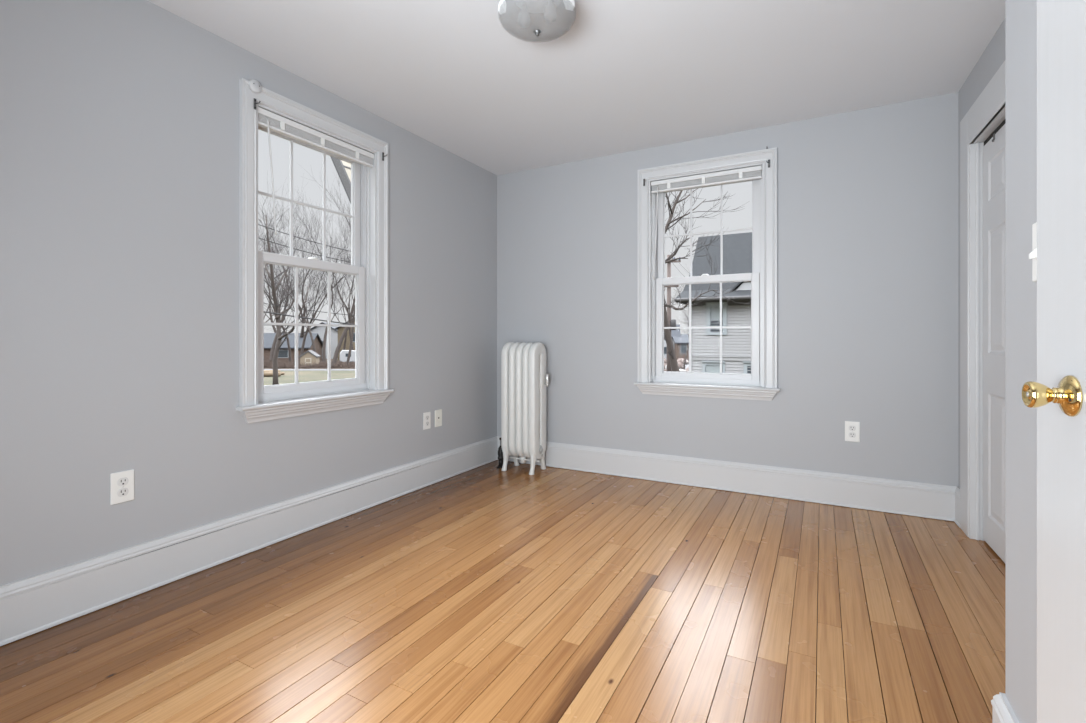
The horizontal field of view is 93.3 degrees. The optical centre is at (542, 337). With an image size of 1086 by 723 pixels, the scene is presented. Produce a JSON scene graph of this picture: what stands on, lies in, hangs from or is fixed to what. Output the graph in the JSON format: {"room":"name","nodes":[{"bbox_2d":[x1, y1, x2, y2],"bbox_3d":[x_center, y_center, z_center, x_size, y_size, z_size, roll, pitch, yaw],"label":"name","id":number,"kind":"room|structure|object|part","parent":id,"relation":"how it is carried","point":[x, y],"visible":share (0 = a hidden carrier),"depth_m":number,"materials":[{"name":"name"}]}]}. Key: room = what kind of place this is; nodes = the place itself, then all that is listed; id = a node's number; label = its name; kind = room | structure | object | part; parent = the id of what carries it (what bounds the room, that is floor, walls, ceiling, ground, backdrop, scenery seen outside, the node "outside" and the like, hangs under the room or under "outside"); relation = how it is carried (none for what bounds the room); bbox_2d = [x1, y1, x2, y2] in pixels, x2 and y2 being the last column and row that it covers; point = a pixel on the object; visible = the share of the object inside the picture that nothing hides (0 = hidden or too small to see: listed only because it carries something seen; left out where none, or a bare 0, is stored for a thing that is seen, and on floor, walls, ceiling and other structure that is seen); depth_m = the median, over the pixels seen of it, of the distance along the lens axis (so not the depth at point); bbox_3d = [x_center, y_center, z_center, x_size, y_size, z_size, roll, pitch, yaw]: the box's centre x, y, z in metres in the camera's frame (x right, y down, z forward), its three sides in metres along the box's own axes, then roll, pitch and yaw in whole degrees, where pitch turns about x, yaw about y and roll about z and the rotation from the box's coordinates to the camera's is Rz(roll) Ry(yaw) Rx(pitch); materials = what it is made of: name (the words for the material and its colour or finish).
{"room":"empty bedroom","nodes":[
{"label":"empty bedroom","id":0,"kind":"room"},
{"bbox_2d":[0,0,496,585],"bbox_3d":[-1.487,-0.175,2.491,0.160,2.400,4.620,0,0,29],"label":"wall","id":1,"kind":"structure","parent":0,"point":[119,119],"depth_m":2.11,"materials":[{"name":"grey paint"}]},
{"bbox_2d":[110,469,133,504],"bbox_3d":[-1.650,0.585,2.014,0.009,0.122,0.078,0,0,29],"label":"wall outlet","id":2,"kind":"object","parent":1,"relation":"attached to","point":[121,483],"visible":1,"depth_m":2.01,"materials":[{"name":"white plastic"}]},
{"bbox_2d":[117,488,127,496],"bbox_3d":[-1.650,0.605,2.014,0.009,0.030,0.037,0,0,29],"label":"receptacle","id":3,"kind":"object","parent":2,"relation":"attached to","point":[121,492],"depth_m":2.01,"materials":[{"name":"white plastic"}]},
{"bbox_2d":[117,477,128,485],"bbox_3d":[-1.648,0.564,2.013,0.001,0.030,0.037,0,0,29],"label":"receptacle","id":4,"kind":"object","parent":2,"relation":"attached to","point":[121,481],"depth_m":2.01,"materials":[{"name":"white plastic"}]},
{"bbox_2d":[0,436,497,645],"bbox_3d":[-1.406,0.926,2.447,0.024,0.192,4.300,0,0,29],"label":"baseboard","id":5,"kind":"structure","parent":1,"relation":"attached to","point":[40,602],"depth_m":2.24,"materials":[{"name":"white paint"}]},
{"bbox_2d":[236,78,393,422],"bbox_3d":[-1.272,-0.414,2.860,0.246,1.642,0.960,0,0,29],"label":"window","id":6,"kind":"structure","parent":1,"relation":"in","point":[258,402],"depth_m":2.80,"materials":[{"name":"white paint"}]},
{"bbox_2d":[249,79,261,92],"bbox_3d":[-1.383,-1.209,2.465,0.019,0.060,0.060,0,0,29],"label":"rosette","id":7,"kind":"object","parent":6,"relation":"attached to","point":[254,85],"visible":1,"depth_m":2.46,"materials":[{"name":"white paint"}]},
{"bbox_2d":[258,141,352,260],"bbox_3d":[-1.315,-0.755,2.884,0.012,0.630,0.600,0,0,29],"label":"grille","id":8,"kind":"object","parent":6,"relation":"attached to","point":[324,152],"depth_m":2.96,"materials":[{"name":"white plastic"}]},
{"bbox_3d":[-1.315,-0.766,2.884,0.034,0.731,0.700,0,0,29],"label":"sash","id":9,"kind":"part","parent":6,"relation":"part of","materials":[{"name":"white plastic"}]},
{"bbox_2d":[264,267,356,382],"bbox_3d":[-1.280,-0.070,2.865,0.012,0.625,0.594,0,0,29],"label":"grille","id":10,"kind":"object","parent":6,"relation":"attached to","point":[328,269],"depth_m":2.95,"materials":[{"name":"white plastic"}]},
{"bbox_3d":[-1.280,-0.065,2.865,0.034,0.743,0.700,0,0,29],"label":"sash","id":11,"kind":"part","parent":6,"relation":"part of","materials":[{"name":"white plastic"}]},
{"bbox_2d":[258,107,373,234],"bbox_3d":[-1.225,-0.827,2.834,0.048,0.603,0.738,0,0,29],"label":"window blind","id":12,"kind":"object","parent":6,"relation":"attached to","point":[268,120],"visible":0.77,"depth_m":2.75,"materials":[{"name":"white plastic"}]},
{"bbox_3d":[-1.230,-1.057,2.837,0.028,0.013,0.738,0,0,29],"label":"rail","id":13,"kind":"part","parent":12,"relation":"part of","materials":[{"name":"white plastic"}]},
{"bbox_2d":[423,412,430,429],"bbox_3d":[-0.806,0.575,3.566,0.009,0.118,0.072,0,0,29],"label":"wall outlet","id":14,"kind":"object","parent":1,"relation":"attached to","point":[427,415],"visible":1,"depth_m":3.56,"materials":[{"name":"white plastic"}]},
{"bbox_2d":[435,409,441,426],"bbox_3d":[-0.748,0.574,3.673,0.008,0.120,0.074,0,0,29],"label":"jack plate","id":15,"kind":"object","parent":1,"relation":"attached to","point":[438,413],"visible":1,"depth_m":3.67,"materials":[{"name":"white plastic"}]},
{"bbox_2d":[0,460,1005,722],"bbox_3d":[0.494,1.055,1.413,4.350,0.060,4.300,0,0,29],"label":"floor","id":16,"kind":"structure","parent":0,"point":[486,593],"depth_m":1.86,"materials":[{"name":"brown wood"}]},
{"bbox_2d":[497,342,548,474],"bbox_3d":[-0.172,0.529,4.004,0.416,0.992,0.230,0,0,29],"label":"radiator","id":17,"kind":"object","parent":16,"relation":"on","point":[524,378],"visible":1,"depth_m":3.93,"materials":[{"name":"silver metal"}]},
{"bbox_3d":[-0.289,0.935,3.990,0.048,0.180,0.093,0,0,29],"label":"leg","id":18,"kind":"part","parent":17,"relation":"part of","materials":[{"name":"white metal"}]},
{"bbox_3d":[-0.223,0.935,4.111,0.048,0.180,0.093,0,0,29],"label":"leg","id":19,"kind":"part","parent":17,"relation":"part of","materials":[{"name":"white metal"}]},
{"bbox_3d":[-0.161,0.937,3.965,0.309,0.011,0.011,0,0,29],"label":"tie rod","id":20,"kind":"part","parent":17,"relation":"part of","materials":[{"name":"white metal"}]},
{"bbox_3d":[-0.074,0.935,3.873,0.048,0.180,0.093,0,0,29],"label":"leg","id":21,"kind":"part","parent":17,"relation":"part of","materials":[{"name":"white metal"}]},
{"bbox_3d":[-0.008,0.935,3.994,0.048,0.180,0.093,0,0,29],"label":"leg","id":22,"kind":"part","parent":17,"relation":"part of","materials":[{"name":"white metal"}]},
{"bbox_2d":[544,374,548,386],"bbox_3d":[0.026,0.326,3.975,0.041,0.101,0.026,0,0,17],"label":"air vent","id":23,"kind":"object","parent":17,"relation":"attached to","point":[546,376],"depth_m":3.97,"materials":[{"name":"silver metal"}]},
{"bbox_2d":[147,0,1005,174],"bbox_3d":[0.446,-1.435,1.440,4.560,0.120,4.620,0,0,29],"label":"ceiling","id":24,"kind":"structure","parent":0,"point":[609,77],"depth_m":2.54,"materials":[{"name":"white paint"}]},
{"bbox_2d":[498,0,574,40],"bbox_3d":[-0.022,-1.294,2.058,0.314,0.163,0.312,0,0,29],"label":"ceiling lamp","id":25,"kind":"object","parent":24,"relation":"attached to","point":[548,7],"visible":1,"depth_m":2.06,"materials":[{"name":"white glass"}]},
{"bbox_3d":[-0.076,-1.304,2.077,0.056,0.090,0.056,0,0,29],"label":"bulb","id":26,"kind":"part","parent":25,"relation":"part of","materials":[{"name":"white glass"}]},
{"bbox_3d":[0.030,-1.304,2.042,0.056,0.090,0.056,0,0,29],"label":"bulb","id":27,"kind":"part","parent":25,"relation":"part of","materials":[{"name":"white glass"}]},
{"bbox_2d":[497,92,957,485],"bbox_3d":[1.400,-0.175,3.459,3.986,2.400,0.160,0,0,29],"label":"wall","id":28,"kind":"structure","parent":0,"point":[867,199],"depth_m":3.24,"materials":[{"name":"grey paint"}]},
{"bbox_2d":[634,147,779,400],"bbox_3d":[1.136,-0.414,3.588,0.960,1.642,0.246,0,0,29],"label":"window","id":29,"kind":"structure","parent":28,"relation":"in","point":[761,384],"depth_m":3.54,"materials":[{"name":"white paint"}]},
{"bbox_2d":[651,165,761,278],"bbox_3d":[1.111,-0.777,3.541,0.738,0.703,0.048,0,0,29],"label":"window blind","id":30,"kind":"object","parent":29,"relation":"attached to","point":[750,173],"visible":0.98,"depth_m":3.53,"materials":[{"name":"white plastic"}]},
{"bbox_3d":[1.114,-1.057,3.547,0.738,0.013,0.028,0,0,29],"label":"rail","id":31,"kind":"part","parent":30,"relation":"part of","materials":[{"name":"white plastic"}]},
{"bbox_2d":[664,283,750,372],"bbox_3d":[1.141,-0.070,3.597,0.594,0.625,0.012,0,0,29],"label":"grille","id":32,"kind":"object","parent":29,"relation":"attached to","point":[665,284],"depth_m":3.64,"materials":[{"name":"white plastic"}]},
{"bbox_3d":[1.141,-0.065,3.597,0.700,0.743,0.034,0,0,29],"label":"sash","id":33,"kind":"part","parent":29,"relation":"part of","materials":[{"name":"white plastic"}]},
{"bbox_2d":[665,185,751,275],"bbox_3d":[1.160,-0.755,3.632,0.600,0.630,0.012,0,0,29],"label":"grille","id":34,"kind":"object","parent":29,"relation":"attached to","point":[721,230],"depth_m":3.59,"materials":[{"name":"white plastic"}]},
{"bbox_3d":[1.160,-0.766,3.632,0.700,0.731,0.034,0,0,29],"label":"sash","id":35,"kind":"part","parent":29,"relation":"part of","materials":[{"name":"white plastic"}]},
{"bbox_2d":[497,436,957,520],"bbox_3d":[0.961,0.926,3.594,3.086,0.192,0.024,0,0,29],"label":"baseboard","id":36,"kind":"structure","parent":28,"relation":"attached to","point":[919,499],"depth_m":3.32,"materials":[{"name":"white paint"}]},
{"bbox_2d":[845,421,859,441],"bbox_3d":[1.872,0.566,3.106,0.078,0.122,0.009,0,0,29],"label":"wall outlet","id":37,"kind":"object","parent":28,"relation":"attached to","point":[852,429],"visible":1,"depth_m":3.10,"materials":[{"name":"white plastic"}]},
{"bbox_2d":[849,432,855,437],"bbox_3d":[1.871,0.587,3.104,0.037,0.030,0.001,0,0,29],"label":"receptacle","id":38,"kind":"object","parent":37,"relation":"attached to","point":[851,434],"depth_m":3.10,"materials":[{"name":"white plastic"}]},
{"bbox_2d":[849,426,855,430],"bbox_3d":[1.873,0.546,3.106,0.034,0.028,0.009,0,0,29],"label":"receptacle","id":39,"kind":"object","parent":37,"relation":"attached to","point":[851,428],"depth_m":3.10,"materials":[{"name":"white plastic"}]},
{"bbox_2d":[958,17,1005,486],"bbox_3d":[1.897,-0.175,1.920,0.100,2.400,2.074,0,0,27],"label":"wall","id":40,"kind":"structure","parent":0,"point":[993,57],"depth_m":2.61,"materials":[{"name":"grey paint"}]},
{"bbox_2d":[954,487,959,527],"bbox_3d":[2.282,0.926,2.814,0.024,0.192,0.130,0,0,27],"label":"baseboard","id":41,"kind":"structure","parent":40,"relation":"attached to","point":[957,491],"depth_m":2.81,"materials":[{"name":"white paint"}]},
{"bbox_2d":[960,60,1005,540],"bbox_3d":[1.891,-0.070,1.936,0.115,2.190,1.801,0,0,27],"label":"trim","id":42,"kind":"structure","parent":40,"relation":"attached to","point":[986,116],"depth_m":2.61,"materials":[{"name":"white paint"}]},
{"bbox_2d":[983,123,1005,563],"bbox_3d":[2.067,0.021,2.260,0.044,1.983,0.731,0,0,27],"label":"door","id":43,"kind":"structure","parent":40,"relation":"in","point":[994,151],"depth_m":2.42,"materials":[{"name":"white paint"}]},
{"bbox_2d":[1006,0,1036,722],"bbox_3d":[0.593,-0.175,0.182,0.120,2.400,2.230,0,0,29],"label":"wall","id":44,"kind":"structure","parent":0,"point":[1021,15],"depth_m":1.09,"materials":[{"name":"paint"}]},
{"bbox_2d":[991,692,1018,722],"bbox_3d":[0.830,0.926,0.653,0.134,0.192,1.224,0,0,29],"label":"baseboard","id":45,"kind":"structure","parent":44,"relation":"attached to","point":[1002,712],"depth_m":1.17,"materials":[{"name":"white paint"}]},
{"bbox_2d":[1029,222,1036,281],"bbox_3d":[0.954,-0.169,0.993,0.020,0.116,0.072,0,0,29],"label":"light switch","id":46,"kind":"object","parent":44,"relation":"attached to","point":[1033,255],"visible":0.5,"depth_m":1.00,"materials":[{"name":"white plastic"}]},
{"bbox_3d":[0.960,-0.169,0.989,0.006,0.116,0.072,0,0,29],"label":"plate","id":47,"kind":"part","parent":46,"relation":"part of","materials":[{"name":"white plastic"}]},
{"bbox_2d":[1022,0,1085,722],"bbox_3d":[0.580,0.009,0.434,0.078,2.008,0.760,0,0,25],"label":"door","id":48,"kind":"structure","parent":44,"relation":"in","point":[1058,395],"depth_m":0.70,"materials":[{"name":"white paint"}]},
{"bbox_3d":[0.673,0.077,0.693,0.031,0.036,0.036,0,0,25],"label":"knob","id":49,"kind":"part","parent":48,"relation":"part of","materials":[{"name":"gold metal"}]},
{"label":"outside","id":50,"kind":"structure","parent":0,"visible":0},
{"bbox_2d":[264,369,354,370],"bbox_3d":[-30.705,4.240,68.000,45.076,0.070,3.000,0,0,0],"label":"road","id":51,"kind":"structure","parent":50,"point":[264,369],"depth_m":68.48,"materials":[{"name":"grey asphalt"}]},
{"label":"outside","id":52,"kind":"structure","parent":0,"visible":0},
{"bbox_2d":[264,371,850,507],"bbox_3d":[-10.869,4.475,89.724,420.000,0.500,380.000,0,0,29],"label":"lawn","id":53,"kind":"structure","parent":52,"point":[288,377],"depth_m":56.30,"materials":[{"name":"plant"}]},
{"bbox_2d":[264,372,280,376],"bbox_3d":[-29.538,3.972,55.947,1.659,0.481,0.502,0,0,-6],"label":"log","id":54,"kind":"object","parent":53,"relation":"on","point":[266,374],"visible":0.71,"depth_m":55.76,"materials":[{"name":"brown wood"}]},
{"bbox_2d":[258,174,327,384],"bbox_3d":[-22.045,-4.019,43.623,7.694,16.687,12.163,0,0,-24],"label":"bare tree","id":55,"kind":"object","parent":53,"relation":"on","point":[279,343],"visible":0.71,"depth_m":42.83,"materials":[{"name":"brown plant"}]},
{"bbox_2d":[264,359,354,368],"bbox_3d":[-34.654,3.608,75.131,20.802,1.318,10.882,0,0,1],"label":"brush","id":56,"kind":"object","parent":53,"relation":"on","point":[267,364],"visible":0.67,"depth_m":71.62,"materials":[{"name":"brown plant"}]},
{"bbox_2d":[330,156,350,202],"bbox_3d":[-0.130,0.672,8.734,3.342,7.105,6.035,0,0,29],"label":"house wing","id":57,"kind":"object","parent":53,"relation":"on","point":[343,168],"visible":0.12,"depth_m":6.66,"materials":[{"name":"grey paint"}]},
{"bbox_2d":[664,188,748,371],"bbox_3d":[5.020,-1.047,16.539,4.593,10.773,4.290,0,0,-8],"label":"bare tree","id":58,"kind":"object","parent":53,"relation":"on","point":[667,334],"visible":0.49,"depth_m":16.89,"materials":[{"name":"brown plant"}]},
{"bbox_2d":[674,232,751,373],"bbox_3d":[13.179,-0.363,24.712,11.094,9.175,10.245,0,0,29],"label":"house","id":59,"kind":"structure","parent":53,"relation":"on","point":[737,248],"depth_m":22.78,"materials":[{"name":"grey paint"}]},
{"bbox_2d":[706,366,719,372],"bbox_3d":[7.585,2.094,22.745,0.688,1.712,0.006,0,0,29],"label":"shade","id":60,"kind":"object","parent":59,"relation":"hanging from","point":[709,369],"depth_m":22.76,"materials":[{"name":"fabric"}]},
{"bbox_2d":[711,307,719,318],"bbox_3d":[7.682,-1.081,22.692,0.468,0.539,0.006,0,0,29],"label":"shade","id":61,"kind":"object","parent":59,"relation":"hanging from","point":[715,311],"depth_m":22.71,"materials":[{"name":"fabric"}]},
{"bbox_3d":[7.688,-0.811,22.703,0.528,1.138,0.020,0,0,29],"label":"pane","id":62,"kind":"part","parent":59,"relation":"part of","materials":[{"name":"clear glass"}]},
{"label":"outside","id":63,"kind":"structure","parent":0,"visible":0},
{"bbox_2d":[264,311,354,324],"bbox_3d":[-18.492,-1.596,41.999,11.792,1.494,0.110,0,0,-43],"label":"overhead cable","id":64,"kind":"object","parent":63,"point":[264,311],"visible":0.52,"depth_m":41.52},
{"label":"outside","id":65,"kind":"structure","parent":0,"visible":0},
{"bbox_2d":[264,303,354,315],"bbox_3d":[-19.093,-2.456,42.999,11.537,1.374,0.056,0,0,-31],"label":"overhead cable","id":66,"kind":"object","parent":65,"point":[264,303],"visible":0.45,"depth_m":42.83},
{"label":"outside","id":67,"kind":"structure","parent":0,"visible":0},
{"bbox_2d":[258,224,350,251],"bbox_3d":[-17.277,-7.555,38.998,10.560,2.062,0.060,0,0,-35],"label":"overhead cable","id":68,"kind":"object","parent":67,"point":[258,224],"visible":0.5,"depth_m":38.56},
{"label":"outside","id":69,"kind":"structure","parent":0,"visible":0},
{"bbox_2d":[258,237,350,262],"bbox_3d":[-17.277,-6.654,38.998,10.560,1.899,0.060,0,0,-35],"label":"overhead cable","id":70,"kind":"object","parent":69,"point":[258,237],"visible":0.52,"depth_m":38.41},
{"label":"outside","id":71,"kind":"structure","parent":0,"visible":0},
{"bbox_2d":[264,359,354,368],"bbox_3d":[-55.881,4.235,120.800,131.618,0.080,87.098,0,0,29],"label":"floor","id":72,"kind":"structure","parent":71,"point":[326,359],"depth_m":70.55,"materials":[{"name":"green plant"}]},
{"bbox_2d":[258,240,294,361],"bbox_3d":[-43.727,-8.137,77.036,13.639,24.913,16.864,0,0,-21],"label":"bare tree","id":73,"kind":"object","parent":72,"relation":"on","point":[277,292],"visible":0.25,"depth_m":80.55,"materials":[{"name":"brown plant"}]},
{"bbox_2d":[258,200,299,292],"bbox_3d":[-52.433,-11.713,94.489,15.371,32.085,15.767,0,0,-44],"label":"bare tree","id":74,"kind":"object","parent":72,"relation":"on","point":[299,200],"visible":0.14,"depth_m":95.77,"materials":[{"name":"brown plant"}]},
{"bbox_2d":[258,200,302,332],"bbox_3d":[-56.183,-12.472,103.564,16.517,33.613,16.103,0,0,-30],"label":"bare tree","id":75,"kind":"object","parent":72,"relation":"on","point":[270,314],"visible":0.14,"depth_m":103.68,"materials":[{"name":"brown plant"}]},
{"bbox_2d":[258,226,303,358],"bbox_3d":[-45.159,-8.787,80.963,17.752,26.224,14.357,0,0,-2],"label":"bare tree","id":76,"kind":"object","parent":72,"relation":"on","point":[298,226],"visible":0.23,"depth_m":78.89,"materials":[{"name":"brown plant"}]},
{"bbox_2d":[258,199,318,360],"bbox_3d":[-43.773,-10.954,87.465,14.639,30.557,15.016,0,0,-12],"label":"bare tree","id":77,"kind":"object","parent":72,"relation":"on","point":[288,299],"visible":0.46,"depth_m":85.88,"materials":[{"name":"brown plant"}]},
{"bbox_2d":[258,184,322,319],"bbox_3d":[-50.460,-13.067,96.763,14.896,34.803,15.503,0,0,-40],"label":"bare tree","id":78,"kind":"object","parent":72,"relation":"on","point":[287,184],"visible":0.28,"depth_m":96.45,"materials":[{"name":"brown plant"}]},
{"bbox_2d":[264,333,322,361],"bbox_3d":[-47.883,1.665,92.000,14.300,5.120,8.800,0,0,-7],"label":"house","id":79,"kind":"structure","parent":72,"relation":"on","point":[268,337],"depth_m":89.37,"materials":[{"name":"brown"}]},
{"bbox_3d":[-44.783,2.725,88.341,1.600,1.200,0.060,0,0,-7],"label":"pane","id":80,"kind":"part","parent":79,"relation":"part of","materials":[{"name":"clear glass"}]},
{"bbox_2d":[258,232,331,351],"bbox_3d":[-39.972,-7.486,77.138,16.084,23.602,11.498,0,0,6],"label":"bare tree","id":81,"kind":"object","parent":72,"relation":"on","point":[308,328],"visible":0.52,"depth_m":76.06,"materials":[{"name":"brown plant"}]},
{"bbox_2d":[258,185,342,337],"bbox_3d":[-42.840,-12.281,89.856,14.219,33.221,14.798,0,0,19],"label":"bare tree","id":82,"kind":"object","parent":72,"relation":"on","point":[300,308],"visible":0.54,"depth_m":89.83,"materials":[{"name":"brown plant"}]},
{"bbox_2d":[261,195,350,337],"bbox_3d":[-41.080,-11.713,90.118,15.767,32.085,15.371,0,0,6],"label":"bare tree","id":83,"kind":"object","parent":72,"relation":"on","point":[304,311],"visible":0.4,"depth_m":90.19,"materials":[{"name":"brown plant"}]},
{"bbox_2d":[299,350,320,366],"bbox_3d":[-33.610,2.990,74.000,2.340,2.470,2.440,0,0,-12],"label":"house","id":84,"kind":"structure","parent":72,"relation":"on","point":[309,356],"depth_m":72.93,"materials":[{"name":"beige paint"}]},
{"bbox_2d":[284,220,354,361],"bbox_3d":[-29.643,-8.787,78.498,17.871,26.224,12.776,0,0,-8],"label":"bare tree","id":85,"kind":"object","parent":72,"relation":"on","point":[323,301],"visible":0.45,"depth_m":77.84,"materials":[{"name":"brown plant"}]},
{"bbox_2d":[304,322,338,358],"bbox_3d":[-44.632,0.515,108.000,10.800,7.420,10.300,0,0,-4],"label":"house","id":86,"kind":"structure","parent":72,"relation":"on","point":[320,330],"depth_m":103.33,"materials":[{"name":"white"}]},
{"bbox_2d":[293,198,353,361],"bbox_3d":[-39.066,-10.954,93.490,14.639,30.557,15.016,0,0,-34],"label":"bare tree","id":87,"kind":"object","parent":72,"relation":"on","point":[326,329],"visible":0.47,"depth_m":91.71,"materials":[{"name":"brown plant"}]},
{"bbox_2d":[296,175,354,349],"bbox_3d":[-35.111,-12.281,90.105,14.744,33.221,13.455,0,0,29],"label":"bare tree","id":88,"kind":"object","parent":72,"relation":"on","point":[347,308],"visible":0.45,"depth_m":90.63,"materials":[{"name":"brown plant"}]},
{"bbox_2d":[302,191,354,366],"bbox_3d":[-27.212,-11.495,75.974,14.041,31.639,12.814,0,0,21],"label":"bare tree","id":89,"kind":"object","parent":72,"relation":"on","point":[352,321],"visible":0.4,"depth_m":74.57,"materials":[{"name":"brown plant"}]},
{"bbox_2d":[304,169,354,366],"bbox_3d":[-27.334,-10.954,73.907,13.372,30.557,15.810,0,0,17],"label":"bare tree","id":90,"kind":"object","parent":72,"relation":"on","point":[340,342],"visible":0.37,"depth_m":72.45,"materials":[{"name":"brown plant"}]},
{"bbox_2d":[310,240,354,362],"bbox_3d":[-27.937,-7.486,79.679,16.084,23.602,11.498,0,0,37],"label":"bare tree","id":91,"kind":"object","parent":72,"relation":"on","point":[345,339],"visible":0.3,"depth_m":81.30,"materials":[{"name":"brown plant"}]},
{"bbox_2d":[335,318,354,359],"bbox_3d":[-34.113,0.015,100.000,8.800,8.420,9.800,0,0,2],"label":"house","id":92,"kind":"structure","parent":72,"relation":"on","point":[340,329],"depth_m":95.61,"materials":[{"name":"beige"}]},
{"bbox_2d":[340,350,354,362],"bbox_3d":[-29.569,3.052,79.976,3.950,2.346,2.030,0,0,-23],"label":"trailer","id":93,"kind":"object","parent":72,"relation":"on","point":[344,353],"visible":0.3,"depth_m":78.67,"materials":[{"name":"white"}]},
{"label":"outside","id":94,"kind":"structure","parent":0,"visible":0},
{"bbox_3d":[14.309,4.240,83.836,52.709,0.070,107.311,0,0,29],"label":"street","id":95,"kind":"object","parent":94,"visible":0},
{"bbox_2d":[664,324,680,359],"bbox_3d":[21.852,0.865,95.000,6.800,6.720,6.800,0,0,13],"label":"house","id":96,"kind":"structure","parent":95,"relation":"on","point":[676,332],"depth_m":91.90,"materials":[{"name":"white"}]},
{"bbox_2d":[665,255,680,371],"bbox_3d":[8.338,-0.588,33.949,1.520,9.826,0.446,0,0,14],"label":"utility pole","id":97,"kind":"object","parent":95,"relation":"on","point":[672,322],"visible":0.27,"depth_m":33.88,"materials":[{"name":"brown wood"}]},
{"bbox_2d":[672,334,688,360],"bbox_3d":[26.004,1.765,92.000,5.800,4.920,6.800,0,0,4],"label":"house","id":98,"kind":"structure","parent":95,"relation":"on","point":[681,343],"depth_m":89.16,"materials":[{"name":"brown"}]},
{"bbox_3d":[24.395,1.925,89.075,0.900,1.400,0.060,0,0,4],"label":"pane","id":99,"kind":"part","parent":98,"relation":"part of","materials":[{"name":"grey glass"}]},
{"bbox_2d":[673,265,688,369],"bbox_3d":[19.358,-2.567,61.856,10.541,13.783,5.872,0,0,-22],"label":"bare tree","id":100,"kind":"object","parent":95,"relation":"on","point":[687,324],"visible":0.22,"depth_m":61.87,"materials":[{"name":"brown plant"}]}
]}

